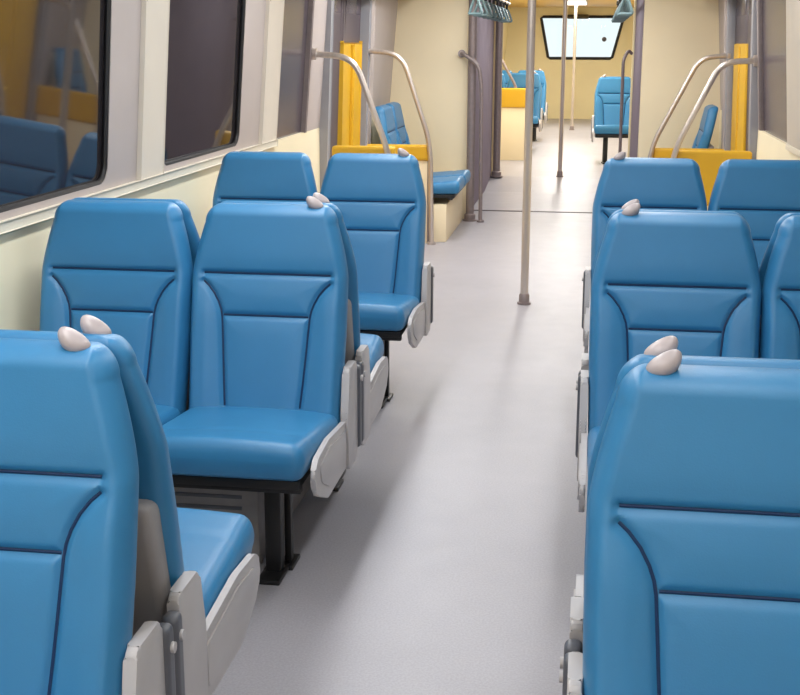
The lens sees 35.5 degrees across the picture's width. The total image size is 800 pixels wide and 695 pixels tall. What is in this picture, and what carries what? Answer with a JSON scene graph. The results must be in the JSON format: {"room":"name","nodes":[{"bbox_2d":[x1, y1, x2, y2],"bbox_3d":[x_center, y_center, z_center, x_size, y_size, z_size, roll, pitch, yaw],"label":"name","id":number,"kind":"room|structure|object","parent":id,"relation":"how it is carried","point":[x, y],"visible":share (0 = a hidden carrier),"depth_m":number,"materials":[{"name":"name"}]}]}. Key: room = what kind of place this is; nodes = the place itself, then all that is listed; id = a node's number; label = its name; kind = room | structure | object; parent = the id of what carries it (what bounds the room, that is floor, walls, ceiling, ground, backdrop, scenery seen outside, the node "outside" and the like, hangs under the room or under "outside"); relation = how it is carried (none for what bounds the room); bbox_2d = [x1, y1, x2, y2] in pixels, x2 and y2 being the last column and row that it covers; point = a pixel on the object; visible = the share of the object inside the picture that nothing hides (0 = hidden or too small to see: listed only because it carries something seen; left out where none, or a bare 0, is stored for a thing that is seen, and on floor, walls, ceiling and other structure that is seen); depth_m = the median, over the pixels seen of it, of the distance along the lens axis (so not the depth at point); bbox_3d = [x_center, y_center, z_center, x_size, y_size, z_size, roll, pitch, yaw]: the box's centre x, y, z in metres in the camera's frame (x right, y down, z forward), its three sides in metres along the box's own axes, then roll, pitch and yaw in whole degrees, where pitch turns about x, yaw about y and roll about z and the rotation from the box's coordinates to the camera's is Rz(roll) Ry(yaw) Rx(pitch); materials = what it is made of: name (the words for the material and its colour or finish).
{"room":"train carriage","nodes":[
{"label":"train carriage","id":0,"kind":"room"},
{"bbox_2d":[0,0,327,220],"bbox_3d":[-1.210,-0.964,3.640,0.198,1.220,12.080,2,14,8],"label":"wall","id":1,"kind":"structure","parent":0,"point":[125,33],"depth_m":4.79,"materials":[{"name":"grey plastic"}]},
{"bbox_2d":[0,0,110,212],"bbox_3d":[-1.241,-0.736,3.351,0.100,0.858,2.423,2,14,8],"label":"window","id":2,"kind":"structure","parent":1,"relation":"in","point":[55,54],"depth_m":4.10,"materials":[{"name":"clear glass"}]},
{"bbox_2d":[164,0,245,165],"bbox_3d":[-0.882,-1.294,5.647,0.100,0.858,1.183,2,14,8],"label":"window","id":3,"kind":"structure","parent":1,"relation":"in","point":[206,37],"depth_m":5.67,"materials":[{"name":"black glass"}]},
{"bbox_2d":[136,0,284,180],"bbox_3d":[-1.069,-1.021,4.322,0.126,1.002,5.312,2,14,8],"label":"trim","id":4,"kind":"structure","parent":1,"relation":"attached to","point":[154,38],"depth_m":5.01,"materials":[{"name":"white plastic"}]},
{"bbox_2d":[277,0,390,153],"bbox_3d":[-0.371,-1.255,7.389,0.626,1.988,0.879,2,14,8],"label":"window","id":5,"kind":"structure","parent":1,"relation":"in","point":[298,14],"depth_m":7.48,"materials":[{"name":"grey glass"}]},
{"bbox_2d":[0,118,379,330],"bbox_3d":[-0.089,-1.718,11.410,0.100,0.980,27.700,2,14,8],"label":"wall","id":6,"kind":"structure","parent":0,"point":[22,250],"depth_m":4.07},
{"bbox_2d":[0,138,277,234],"bbox_3d":[-1.417,-0.053,2.498,0.059,0.044,9.410,2,14,8],"label":"trim","id":7,"kind":"structure","parent":6,"relation":"attached to","point":[23,220],"depth_m":4.79,"materials":[{"name":"beige plastic"}]},
{"bbox_2d":[319,0,371,190],"bbox_3d":[-0.413,-1.617,8.873,0.192,1.992,1.492,2,14,8],"label":"door","id":8,"kind":"structure","parent":6,"relation":"in","point":[344,106],"depth_m":8.83,"materials":[{"name":"yellow metal"}]},
{"bbox_2d":[367,0,397,143],"bbox_3d":[-0.196,-2.059,10.239,0.204,2.204,1.424,2,14,8],"label":"trim","id":9,"kind":"structure","parent":6,"relation":"attached to","point":[383,12],"depth_m":10.21,"materials":[{"name":"white plastic"}]},
{"bbox_2d":[213,191,594,694],"bbox_3d":[0.447,0.263,5.511,3.023,0.080,15.800,2,14,8],"label":"floor","id":10,"kind":"structure","parent":0,"point":[448,556],"depth_m":4.19,"materials":[{"name":"grey"}]},
{"bbox_2d":[0,326,176,694],"bbox_3d":[-0.694,0.550,1.890,0.522,1.068,0.676,2,14,8],"label":"seat","id":11,"kind":"object","parent":10,"relation":"on","point":[69,469],"visible":1,"depth_m":2.02,"materials":[{"name":"blue plastic"}]},
{"bbox_2d":[0,315,259,694],"bbox_3d":[-0.592,0.391,2.547,0.522,1.068,0.676,2,14,8],"label":"seat","id":12,"kind":"object","parent":10,"relation":"on","point":[197,572],"visible":0.43,"depth_m":2.28,"materials":[{"name":"blue leather"}]},
{"bbox_2d":[177,507,253,617],"bbox_3d":[-0.595,0.472,2.664,0.476,0.122,0.490,2,14,8],"label":"cushion","id":13,"kind":"object","parent":12,"relation":"on","point":[216,545],"depth_m":2.70,"materials":[{"name":"blue leather"}]},
{"bbox_2d":[174,473,310,563],"bbox_3d":[-0.752,0.414,4.111,0.790,0.282,0.744,2,14,8],"label":"heater","id":14,"kind":"object","parent":10,"relation":"on","point":[248,504],"visible":0.06,"depth_m":3.71,"materials":[{"name":"grey metal"}]},
{"bbox_2d":[40,199,192,424],"bbox_3d":[-0.921,-0.025,3.675,0.487,0.740,0.674,2,14,8],"label":"seat","id":15,"kind":"object","parent":14,"relation":"on","point":[127,265],"visible":0.52,"depth_m":3.85,"materials":[{"name":"blue leather"}]},
{"bbox_2d":[155,404,179,424],"bbox_3d":[-0.936,0.232,3.644,0.476,0.122,0.490,2,14,8],"label":"cushion","id":16,"kind":"object","parent":15,"relation":"on","point":[167,412],"depth_m":3.77,"materials":[{"name":"blue leather"}]},
{"bbox_2d":[74,197,199,409],"bbox_3d":[-0.818,-0.185,4.335,0.487,0.740,0.674,2,14,8],"label":"seat","id":17,"kind":"object","parent":14,"relation":"on","point":[192,233],"visible":0.06,"depth_m":3.94,"materials":[{"name":"blue leather"}]},
{"bbox_2d":[175,492,241,509],"bbox_3d":[-0.808,0.496,3.755,0.690,0.150,0.006,2,14,8],"label":"grille","id":18,"kind":"object","parent":14,"relation":"attached to","point":[192,500],"depth_m":3.71,"materials":[{"name":"grey metal"}]},
{"bbox_2d":[162,196,362,585],"bbox_3d":[-0.421,0.126,3.635,0.522,1.068,0.676,2,14,8],"label":"seat","id":19,"kind":"object","parent":10,"relation":"on","point":[275,401],"visible":0.95,"depth_m":3.77,"materials":[{"name":"leather"}]},
{"bbox_2d":[162,407,337,480],"bbox_3d":[-0.453,0.251,3.574,0.476,0.122,0.490,2,14,8],"label":"cushion","id":20,"kind":"object","parent":19,"relation":"on","point":[204,443],"depth_m":3.38,"materials":[{"name":"blue leather"}]},
{"bbox_2d":[221,192,387,491],"bbox_3d":[-0.319,-0.033,4.293,0.522,1.068,0.676,2,14,8],"label":"seat","id":21,"kind":"object","parent":10,"relation":"on","point":[367,350],"visible":0.19,"depth_m":4.02,"materials":[{"name":"plastic"}]},
{"bbox_2d":[360,333,383,373],"bbox_3d":[-0.322,0.048,4.410,0.476,0.122,0.490,2,14,8],"label":"cushion","id":22,"kind":"object","parent":21,"relation":"on","point":[375,344],"depth_m":4.47,"materials":[{"name":"blue leather"}]},
{"bbox_2d":[332,145,395,155],"bbox_3d":[-0.229,-0.831,7.952,0.412,0.890,0.080,2,14,8],"label":"screen","id":23,"kind":"object","parent":10,"relation":"on","point":[336,149],"visible":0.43,"depth_m":7.82,"materials":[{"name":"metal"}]},
{"bbox_2d":[320,148,434,408],"bbox_3d":[-0.149,-0.297,5.381,0.522,1.068,0.676,2,14,8],"label":"seat","id":24,"kind":"object","parent":10,"relation":"on","point":[380,199],"visible":0.7,"depth_m":5.52,"materials":[{"name":"leather"}]},
{"bbox_2d":[358,292,419,330],"bbox_3d":[-0.180,-0.173,5.319,0.476,0.122,0.490,2,14,8],"label":"cushion","id":25,"kind":"object","parent":24,"relation":"on","point":[378,311],"depth_m":5.10,"materials":[{"name":"blue leather"}]},
{"bbox_2d":[366,144,428,242],"bbox_3d":[-0.021,-1.194,9.721,0.522,0.760,0.080,2,14,8],"label":"screen","id":26,"kind":"object","parent":10,"relation":"on","point":[420,152],"visible":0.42,"depth_m":9.62,"materials":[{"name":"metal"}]},
{"bbox_2d":[368,49,435,244],"bbox_3d":[0.008,-1.535,9.576,0.553,1.501,0.072,2,14,8],"label":"grab rail","id":27,"kind":"object","parent":10,"relation":"on","point":[399,58],"visible":1,"depth_m":9.51,"materials":[{"name":"metal"}]},
{"bbox_2d":[433,189,462,241],"bbox_3d":[0.139,-1.127,10.431,0.640,0.295,1.250,2,14,8],"label":"bench base","id":28,"kind":"object","parent":10,"relation":"on","point":[447,213],"visible":0.34,"depth_m":9.88,"materials":[{"name":"beige plastic"}]},
{"bbox_2d":[375,105,464,199],"bbox_3d":[0.162,-1.537,9.906,0.674,0.740,0.487,2,14,8],"label":"seat","id":29,"kind":"object","parent":28,"relation":"on","point":[449,187],"visible":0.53,"depth_m":9.74,"materials":[{"name":"blue leather"}]},
{"bbox_2d":[433,175,464,193],"bbox_3d":[0.252,-1.298,9.950,0.490,0.122,0.476,2,14,8],"label":"cushion","id":30,"kind":"object","parent":29,"relation":"on","point":[451,184],"depth_m":9.72,"materials":[{"name":"blue leather"}]},
{"bbox_2d":[385,102,470,190],"bbox_3d":[0.235,-1.651,10.377,0.674,0.740,0.487,2,14,8],"label":"seat","id":31,"kind":"object","parent":28,"relation":"on","point":[396,107],"visible":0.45,"depth_m":10.32,"materials":[{"name":"blue plastic"}]},
{"bbox_2d":[433,170,470,185],"bbox_3d":[0.325,-1.413,10.421,0.490,0.122,0.476,2,14,8],"label":"cushion","id":32,"kind":"object","parent":31,"relation":"on","point":[466,174],"depth_m":10.31,"materials":[{"name":"blue leather"}]},
{"bbox_2d":[463,0,476,221],"bbox_3d":[0.617,-2.186,10.760,0.128,2.200,0.128,2,14,8],"label":"pole","id":33,"kind":"object","parent":10,"relation":"on","point":[469,216],"visible":1,"depth_m":10.78,"materials":[{"name":"metal"}]},
{"bbox_2d":[458,50,483,222],"bbox_3d":[0.600,-1.816,10.805,0.290,1.468,0.110,10,17,36],"label":"grab rail","id":34,"kind":"object","parent":10,"relation":"on","point":[461,53],"visible":1,"depth_m":10.73,"materials":[{"name":"metal"}]},
{"bbox_2d":[517,0,535,304],"bbox_3d":[0.746,-1.330,7.242,0.084,2.200,0.084,2,14,8],"label":"pole","id":35,"kind":"object","parent":10,"relation":"on","point":[524,296],"visible":1,"depth_m":7.27,"materials":[{"name":"metal"}]},
{"bbox_2d":[582,151,706,352],"bbox_3d":[1.019,-0.253,5.210,0.522,1.068,0.676,2,14,8],"label":"seat","id":36,"kind":"object","parent":10,"relation":"on","point":[657,183],"visible":0.39,"depth_m":5.35,"materials":[{"name":"leather"}]},
{"bbox_2d":[576,199,744,383],"bbox_3d":[0.849,0.012,4.121,0.522,1.068,0.676,2,14,8],"label":"seat","id":37,"kind":"object","parent":10,"relation":"on","point":[585,356],"visible":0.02,"depth_m":3.72,"materials":[{"name":"leather"}]},
{"bbox_2d":[575,203,760,511],"bbox_3d":[0.746,0.171,3.464,0.522,1.068,0.676,2,14,8],"label":"seat","id":38,"kind":"object","parent":10,"relation":"on","point":[693,278],"visible":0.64,"depth_m":3.61,"materials":[{"name":"leather"}]},
{"bbox_2d":[587,426,599,470],"bbox_3d":[0.749,0.297,3.397,0.476,0.122,0.490,2,14,8],"label":"cushion","id":39,"kind":"object","parent":38,"relation":"on","point":[593,431],"depth_m":3.50,"materials":[{"name":"blue leather"}]},
{"bbox_2d":[559,349,799,694],"bbox_3d":[0.473,0.595,1.718,0.522,1.068,0.676,2,14,8],"label":"seat","id":40,"kind":"object","parent":10,"relation":"on","point":[692,582],"visible":1,"depth_m":1.87,"materials":[{"name":"leather"}]},
{"bbox_2d":[560,336,799,668],"bbox_3d":[0.576,0.435,2.375,0.522,1.068,0.676,2,14,8],"label":"seat","id":41,"kind":"object","parent":10,"relation":"on","point":[575,641],"visible":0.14,"depth_m":1.98,"materials":[{"name":"leather"}]},
{"bbox_2d":[653,148,723,157],"bbox_3d":[2.261,-1.213,9.906,0.580,0.720,0.080,2,14,8],"label":"screen","id":42,"kind":"object","parent":10,"relation":"on","point":[658,152],"visible":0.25,"depth_m":9.82,"materials":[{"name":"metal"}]},
{"bbox_2d":[648,53,730,157],"bbox_3d":[2.218,-1.560,9.766,0.614,1.471,0.072,2,14,8],"label":"grab rail","id":43,"kind":"object","parent":10,"relation":"on","point":[699,62],"visible":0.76,"depth_m":9.66,"materials":[{"name":"metal"}]},
{"bbox_2d":[677,150,751,210],"bbox_3d":[2.041,-0.880,8.284,0.520,0.840,0.080,2,14,8],"label":"screen","id":44,"kind":"object","parent":10,"relation":"on","point":[709,162],"visible":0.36,"depth_m":8.17,"materials":[{"name":"metal"}]},
{"bbox_3d":[2.296,-1.105,10.364,0.640,0.295,0.740,2,14,8],"label":"bench base","id":45,"kind":"object","parent":10,"relation":"on","visible":0},
{"bbox_2d":[692,104,717,148],"bbox_3d":[2.199,-1.591,10.152,0.674,0.740,0.487,2,14,8],"label":"seat","id":46,"kind":"object","parent":45,"relation":"on","point":[704,135],"visible":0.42,"depth_m":9.87,"materials":[{"name":"blue leather"}]},
{"bbox_3d":[-0.499,0.020,5.736,0.790,0.282,0.494,2,14,8],"label":"heater","id":47,"kind":"object","parent":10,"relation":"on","visible":0},
{"bbox_2d":[212,151,316,206],"bbox_3d":[-0.649,-0.449,5.421,0.487,0.740,0.674,2,14,8],"label":"seat","id":48,"kind":"object","parent":47,"relation":"on","point":[243,175],"visible":0.3,"depth_m":5.59,"materials":[{"name":"blue leather"}]},
{"bbox_3d":[1.178,0.488,3.827,0.790,0.282,0.744,2,14,8],"label":"heater","id":49,"kind":"object","parent":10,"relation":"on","visible":0},
{"bbox_2d":[759,215,799,359],"bbox_3d":[1.246,0.059,3.357,0.487,0.740,0.674,2,14,8],"label":"seat","id":50,"kind":"object","parent":49,"relation":"on","point":[780,302],"visible":0.37,"depth_m":3.56,"materials":[{"name":"blue leather"}]},
{"bbox_2d":[759,213,799,349],"bbox_3d":[1.349,-0.102,4.017,0.487,0.740,0.674,2,14,8],"label":"seat","id":51,"kind":"object","parent":49,"relation":"on","point":[762,270],"visible":0.08,"depth_m":3.69,"materials":[{"name":"blue leather"}]},
{"bbox_3d":[1.432,0.094,5.453,0.790,0.282,0.494,2,14,8],"label":"heater","id":52,"kind":"object","parent":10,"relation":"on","visible":0},
{"bbox_2d":[708,159,799,267],"bbox_3d":[1.519,-0.365,5.103,0.487,0.740,0.674,2,14,8],"label":"seat","id":53,"kind":"object","parent":52,"relation":"on","point":[761,191],"visible":0.28,"depth_m":5.29,"materials":[{"name":"blue leather"}]},
{"bbox_2d":[474,0,493,204],"bbox_3d":[0.784,-2.563,12.313,0.030,2.200,2.910,2,14,8],"label":"wall","id":54,"kind":"structure","parent":0,"point":[485,28],"depth_m":12.88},
{"bbox_2d":[474,209,591,212],"bbox_3d":[1.407,-1.258,11.595,1.470,0.005,0.050,2,14,8],"label":"trim","id":55,"kind":"structure","parent":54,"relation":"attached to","point":[474,209],"depth_m":11.60,"materials":[{"name":"grey metal"}]},
{"bbox_2d":[502,5,509,69],"bbox_3d":[1.200,-4.710,19.070,0.198,1.220,11.200,2,14,8],"label":"wall","id":56,"kind":"structure","parent":0,"point":[505,25],"depth_m":23.96,"materials":[{"name":"beige paint"}]},
{"bbox_2d":[390,0,720,218],"bbox_3d":[1.312,-2.184,10.761,2.923,2.200,0.090,2,14,8],"label":"wall","id":57,"kind":"structure","parent":0,"point":[430,35],"depth_m":10.69,"materials":[{"name":"beige plastic"}]},
{"bbox_2d":[485,119,627,193],"bbox_3d":[2.540,-3.030,18.904,3.023,0.160,12.100,2,14,8],"label":"floor","id":58,"kind":"structure","parent":0,"point":[582,167],"depth_m":15.44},
{"bbox_2d":[490,3,502,176],"bbox_3d":[1.071,-2.922,13.622,0.142,2.120,0.142,2,14,8],"label":"pole","id":59,"kind":"object","parent":58,"relation":"on","point":[496,172],"visible":1,"depth_m":13.65,"materials":[{"name":"metal"}]},
{"bbox_2d":[502,73,505,87],"bbox_3d":[1.203,-3.405,17.259,0.487,0.740,0.674,2,14,8],"label":"seat","id":60,"kind":"object","parent":58,"relation":"on","point":[503,78],"visible":0.02,"depth_m":17.41,"materials":[{"name":"blue leather"}]},
{"bbox_2d":[502,70,511,87],"bbox_3d":[1.473,-3.825,18.988,0.487,0.740,0.674,2,14,8],"label":"seat","id":61,"kind":"object","parent":58,"relation":"on","point":[504,72],"visible":0.05,"depth_m":19.15,"materials":[{"name":"blue leather"}]},
{"bbox_2d":[500,88,525,159],"bbox_3d":[1.167,-2.818,15.787,0.947,0.895,0.080,2,14,8],"label":"screen","id":62,"kind":"object","parent":58,"relation":"on","point":[513,99],"visible":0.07,"depth_m":15.73,"materials":[{"name":"metal"}]},
{"bbox_2d":[502,59,516,87],"bbox_3d":[1.181,-3.213,16.313,0.722,1.414,0.068,2,14,8],"label":"grab rail","id":63,"kind":"object","parent":62,"relation":"on","point":[503,62],"visible":0.22,"depth_m":16.19,"materials":[{"name":"metal"}]},
{"bbox_2d":[507,71,543,131],"bbox_3d":[1.703,-3.254,17.219,0.522,1.068,0.676,2,14,8],"label":"seat","id":64,"kind":"object","parent":58,"relation":"on","point":[519,78],"visible":0.47,"depth_m":17.35,"materials":[{"name":"leather"}]},
{"bbox_2d":[533,116,538,123],"bbox_3d":[1.672,-3.130,17.157,0.476,0.122,0.490,2,14,8],"label":"cushion","id":65,"kind":"object","parent":64,"relation":"on","point":[535,118],"depth_m":16.90,"materials":[{"name":"blue leather"}]},
{"bbox_2d":[518,69,547,140],"bbox_3d":[1.973,-3.674,18.948,0.522,1.068,0.676,2,14,8],"label":"seat","id":66,"kind":"object","parent":58,"relation":"on","point":[544,105],"visible":0.29,"depth_m":19.07,"materials":[{"name":"leather"}]},
{"bbox_2d":[556,0,567,176],"bbox_3d":[1.776,-2.924,13.636,0.085,2.120,0.085,2,14,8],"label":"pole","id":67,"kind":"object","parent":58,"relation":"on","point":[565,2],"visible":1,"depth_m":13.64,"materials":[{"name":"metal"}]},
{"bbox_2d":[569,3,578,129],"bbox_3d":[2.944,-4.755,21.180,0.089,2.120,0.089,2,14,8],"label":"pole","id":68,"kind":"object","parent":58,"relation":"on","point":[576,4],"visible":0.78,"depth_m":21.16,"materials":[{"name":"metal"}]},
{"bbox_2d":[591,74,630,163],"bbox_3d":[2.608,-2.801,15.366,0.522,1.068,0.676,2,14,8],"label":"seat","id":69,"kind":"object","parent":58,"relation":"on","point":[605,120],"visible":0.8,"depth_m":15.51,"materials":[{"name":"leather"}]},
{"bbox_2d":[594,125,628,133],"bbox_3d":[2.611,-2.675,15.300,0.476,0.122,0.490,2,14,8],"label":"cushion","id":70,"kind":"object","parent":69,"relation":"on","point":[598,129],"depth_m":15.08,"materials":[{"name":"blue leather"}]},
{"bbox_2d":[491,0,636,174],"bbox_3d":[1.762,-2.884,13.643,2.923,2.200,0.090,2,14,8],"label":"wall","id":71,"kind":"structure","parent":0,"point":[635,1],"depth_m":13.60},
{"bbox_2d":[504,7,633,118],"bbox_3d":[3.443,-5.498,24.409,3.023,2.200,0.100,2,14,8],"label":"wall","id":72,"kind":"structure","parent":0,"point":[588,73],"depth_m":24.39,"materials":[{"name":"beige paint"}]},
{"bbox_2d":[540,15,623,59],"bbox_3d":[3.513,-5.999,24.227,1.624,0.836,0.073,2,14,8],"label":"window","id":73,"kind":"structure","parent":72,"relation":"in","point":[543,16],"depth_m":24.23,"materials":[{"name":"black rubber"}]},
{"bbox_2d":[567,15,588,18],"bbox_3d":[3.423,-6.359,24.057,0.400,0.080,0.140,2,14,8],"label":"box","id":74,"kind":"object","parent":73,"relation":"attached to","point":[568,16],"visible":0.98,"depth_m":23.99,"materials":[{"name":"brown"}]},
{"bbox_2d":[506,0,633,6],"bbox_3d":[2.606,-5.290,18.761,3.023,0.060,11.300,2,14,8],"label":"ceiling","id":75,"kind":"structure","parent":0,"point":[514,3],"depth_m":21.96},
{"bbox_2d":[568,0,587,4],"bbox_3d":[2.928,-5.747,20.837,0.380,0.030,2.040,2,14,8],"label":"recessed light","id":76,"kind":"object","parent":75,"relation":"in","point":[570,2],"visible":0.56,"depth_m":20.43,"materials":[{"name":"plastic"}]},
{"bbox_2d":[629,0,644,157],"bbox_3d":[2.306,-2.505,12.089,0.030,2.200,2.910,2,14,8],"label":"wall","id":77,"kind":"structure","parent":0,"point":[640,3],"depth_m":12.26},
{"bbox_2d":[618,50,632,152],"bbox_3d":[2.344,-2.386,13.048,0.155,1.397,0.041,-12,18,-40],"label":"grab rail","id":78,"kind":"object","parent":77,"relation":"attached to","point":[627,52],"visible":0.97,"depth_m":12.95,"materials":[{"name":"metal"}]},
{"bbox_2d":[757,17,758,129],"bbox_3d":[1.624,-0.919,3.489,0.198,1.220,12.620,2,14,8],"label":"wall","id":79,"kind":"structure","parent":0,"point":[757,17],"depth_m":7.98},
{"bbox_2d":[671,0,786,157],"bbox_3d":[1.946,-1.271,7.488,0.629,1.984,1.326,2,14,8],"label":"window","id":80,"kind":"structure","parent":79,"relation":"in","point":[771,14],"depth_m":7.60,"materials":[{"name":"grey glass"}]},
{"bbox_2d":[724,0,757,158],"bbox_3d":[2.442,-1.615,8.896,0.182,1.980,1.660,2,14,8],"label":"door","id":81,"kind":"structure","parent":79,"relation":"in","point":[741,80],"depth_m":9.01,"materials":[{"name":"yellow metal"}]},
{"bbox_2d":[786,0,799,149],"bbox_3d":[1.665,-0.942,4.028,0.112,0.990,5.520,2,14,8],"label":"trim","id":82,"kind":"structure","parent":79,"relation":"attached to","point":[792,6],"depth_m":6.47,"materials":[{"name":"white plastic"}]},
{"bbox_2d":[718,110,799,159],"bbox_3d":[2.801,-1.607,10.986,0.100,0.980,27.700,2,14,8],"label":"wall","id":83,"kind":"structure","parent":0,"point":[769,147],"depth_m":7.55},
{"bbox_2d":[718,0,726,148],"bbox_3d":[2.634,-2.018,10.090,0.200,2.200,0.880,2,14,8],"label":"trim","id":84,"kind":"structure","parent":83,"relation":"attached to","point":[722,3],"depth_m":9.86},
{"bbox_2d":[785,144,799,156],"bbox_3d":[1.402,0.028,2.192,0.049,0.034,9.620,2,14,8],"label":"trim","id":85,"kind":"structure","parent":83,"relation":"attached to","point":[788,147],"depth_m":6.57,"materials":[{"name":"beige plastic"}]},
{"bbox_3d":[0.512,-2.036,5.358,3.023,0.060,16.600,2,14,8],"label":"ceiling","id":86,"kind":"structure","parent":0,"visible":0},
{"bbox_3d":[0.864,-3.330,11.416,0.031,0.286,4.150,2,14,8],"label":"rail","id":87,"kind":"object","parent":86,"relation":"attached to","visible":0},
{"bbox_2d":[468,0,482,14],"bbox_3d":[0.587,-2.691,9.716,0.136,0.216,0.040,9,16,32],"label":"strap","id":88,"kind":"object","parent":87,"relation":"hanging from","point":[473,1],"visible":1,"depth_m":9.72,"materials":[{"name":"teal plastic"}]},
{"bbox_2d":[473,0,488,16],"bbox_3d":[0.653,-2.793,10.138,0.136,0.216,0.040,2,14,8],"label":"strap","id":89,"kind":"object","parent":87,"relation":"hanging from","point":[482,1],"visible":0.74,"depth_m":10.14,"materials":[{"name":"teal plastic"}]},
{"bbox_2d":[478,0,492,17],"bbox_3d":[0.719,-2.896,10.560,0.136,0.216,0.040,-4,14,-15],"label":"strap","id":90,"kind":"object","parent":87,"relation":"hanging from","point":[485,1],"visible":0.64,"depth_m":10.57,"materials":[{"name":"teal plastic"}]},
{"bbox_2d":[483,0,496,18],"bbox_3d":[0.785,-2.999,10.984,0.136,0.216,0.040,5,15,20],"label":"strap","id":91,"kind":"object","parent":87,"relation":"hanging from","point":[489,1],"visible":0.76,"depth_m":10.98,"materials":[{"name":"teal plastic"}]},
{"bbox_2d":[487,0,500,19],"bbox_3d":[0.851,-3.101,11.406,0.136,0.216,0.040,-1,14,-3],"label":"strap","id":92,"kind":"object","parent":87,"relation":"hanging from","point":[493,1],"visible":0.7,"depth_m":11.41,"materials":[{"name":"teal plastic"}]},
{"bbox_2d":[492,0,502,19],"bbox_3d":[0.917,-3.204,11.830,0.136,0.216,0.040,9,16,32],"label":"strap","id":93,"kind":"object","parent":87,"relation":"hanging from","point":[497,1],"visible":0.69,"depth_m":11.81,"materials":[{"name":"teal plastic"}]},
{"bbox_2d":[494,0,506,20],"bbox_3d":[0.983,-3.306,12.252,0.136,0.216,0.040,2,14,8],"label":"strap","id":94,"kind":"object","parent":87,"relation":"hanging from","point":[500,4],"visible":0.72,"depth_m":12.25,"materials":[{"name":"teal plastic"}]},
{"bbox_2d":[498,0,509,21],"bbox_3d":[1.049,-3.409,12.674,0.136,0.216,0.040,-4,14,-15],"label":"strap","id":95,"kind":"object","parent":87,"relation":"hanging from","point":[504,8],"visible":0.64,"depth_m":12.68,"materials":[{"name":"teal plastic"}]},
{"bbox_2d":[501,1,512,22],"bbox_3d":[1.115,-3.512,13.098,0.136,0.216,0.040,5,15,20],"label":"strap","id":96,"kind":"object","parent":87,"relation":"hanging from","point":[508,11],"visible":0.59,"depth_m":13.09,"materials":[{"name":"teal plastic"}]},
{"bbox_3d":[2.001,-3.287,11.250,0.031,0.286,4.150,2,14,8],"label":"rail","id":97,"kind":"object","parent":86,"relation":"attached to","visible":0},
{"bbox_2d":[614,0,627,19],"bbox_3d":[1.988,-3.057,11.239,0.136,0.216,0.040,-1,14,-3],"label":"strap","id":98,"kind":"object","parent":97,"relation":"hanging from","point":[620,0],"visible":0.16,"depth_m":11.25,"materials":[{"name":"teal plastic"}]},
{"bbox_2d":[614,0,628,18],"bbox_3d":[1.922,-2.955,10.817,0.136,0.216,0.040,5,15,20],"label":"strap","id":99,"kind":"object","parent":97,"relation":"hanging from","point":[621,0],"visible":0.2,"depth_m":10.83,"materials":[{"name":"teal plastic"}]},
{"bbox_2d":[615,2,629,17],"bbox_3d":[1.856,-2.852,10.393,0.136,0.216,0.040,-4,14,-15],"label":"strap","id":100,"kind":"object","parent":97,"relation":"hanging from","point":[626,6],"visible":0.29,"depth_m":10.40,"materials":[{"name":"teal plastic"}]},
{"bbox_2d":[616,0,631,15],"bbox_3d":[1.790,-2.750,9.971,0.136,0.216,0.040,2,14,8],"label":"strap","id":101,"kind":"object","parent":97,"relation":"hanging from","point":[626,1],"visible":0.37,"depth_m":9.98,"materials":[{"name":"teal plastic"}]},
{"bbox_2d":[617,0,633,14],"bbox_3d":[1.724,-2.647,9.549,0.136,0.216,0.040,9,16,32],"label":"strap","id":102,"kind":"object","parent":97,"relation":"hanging from","point":[619,12],"visible":1,"depth_m":9.55,"materials":[{"name":"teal plastic"}]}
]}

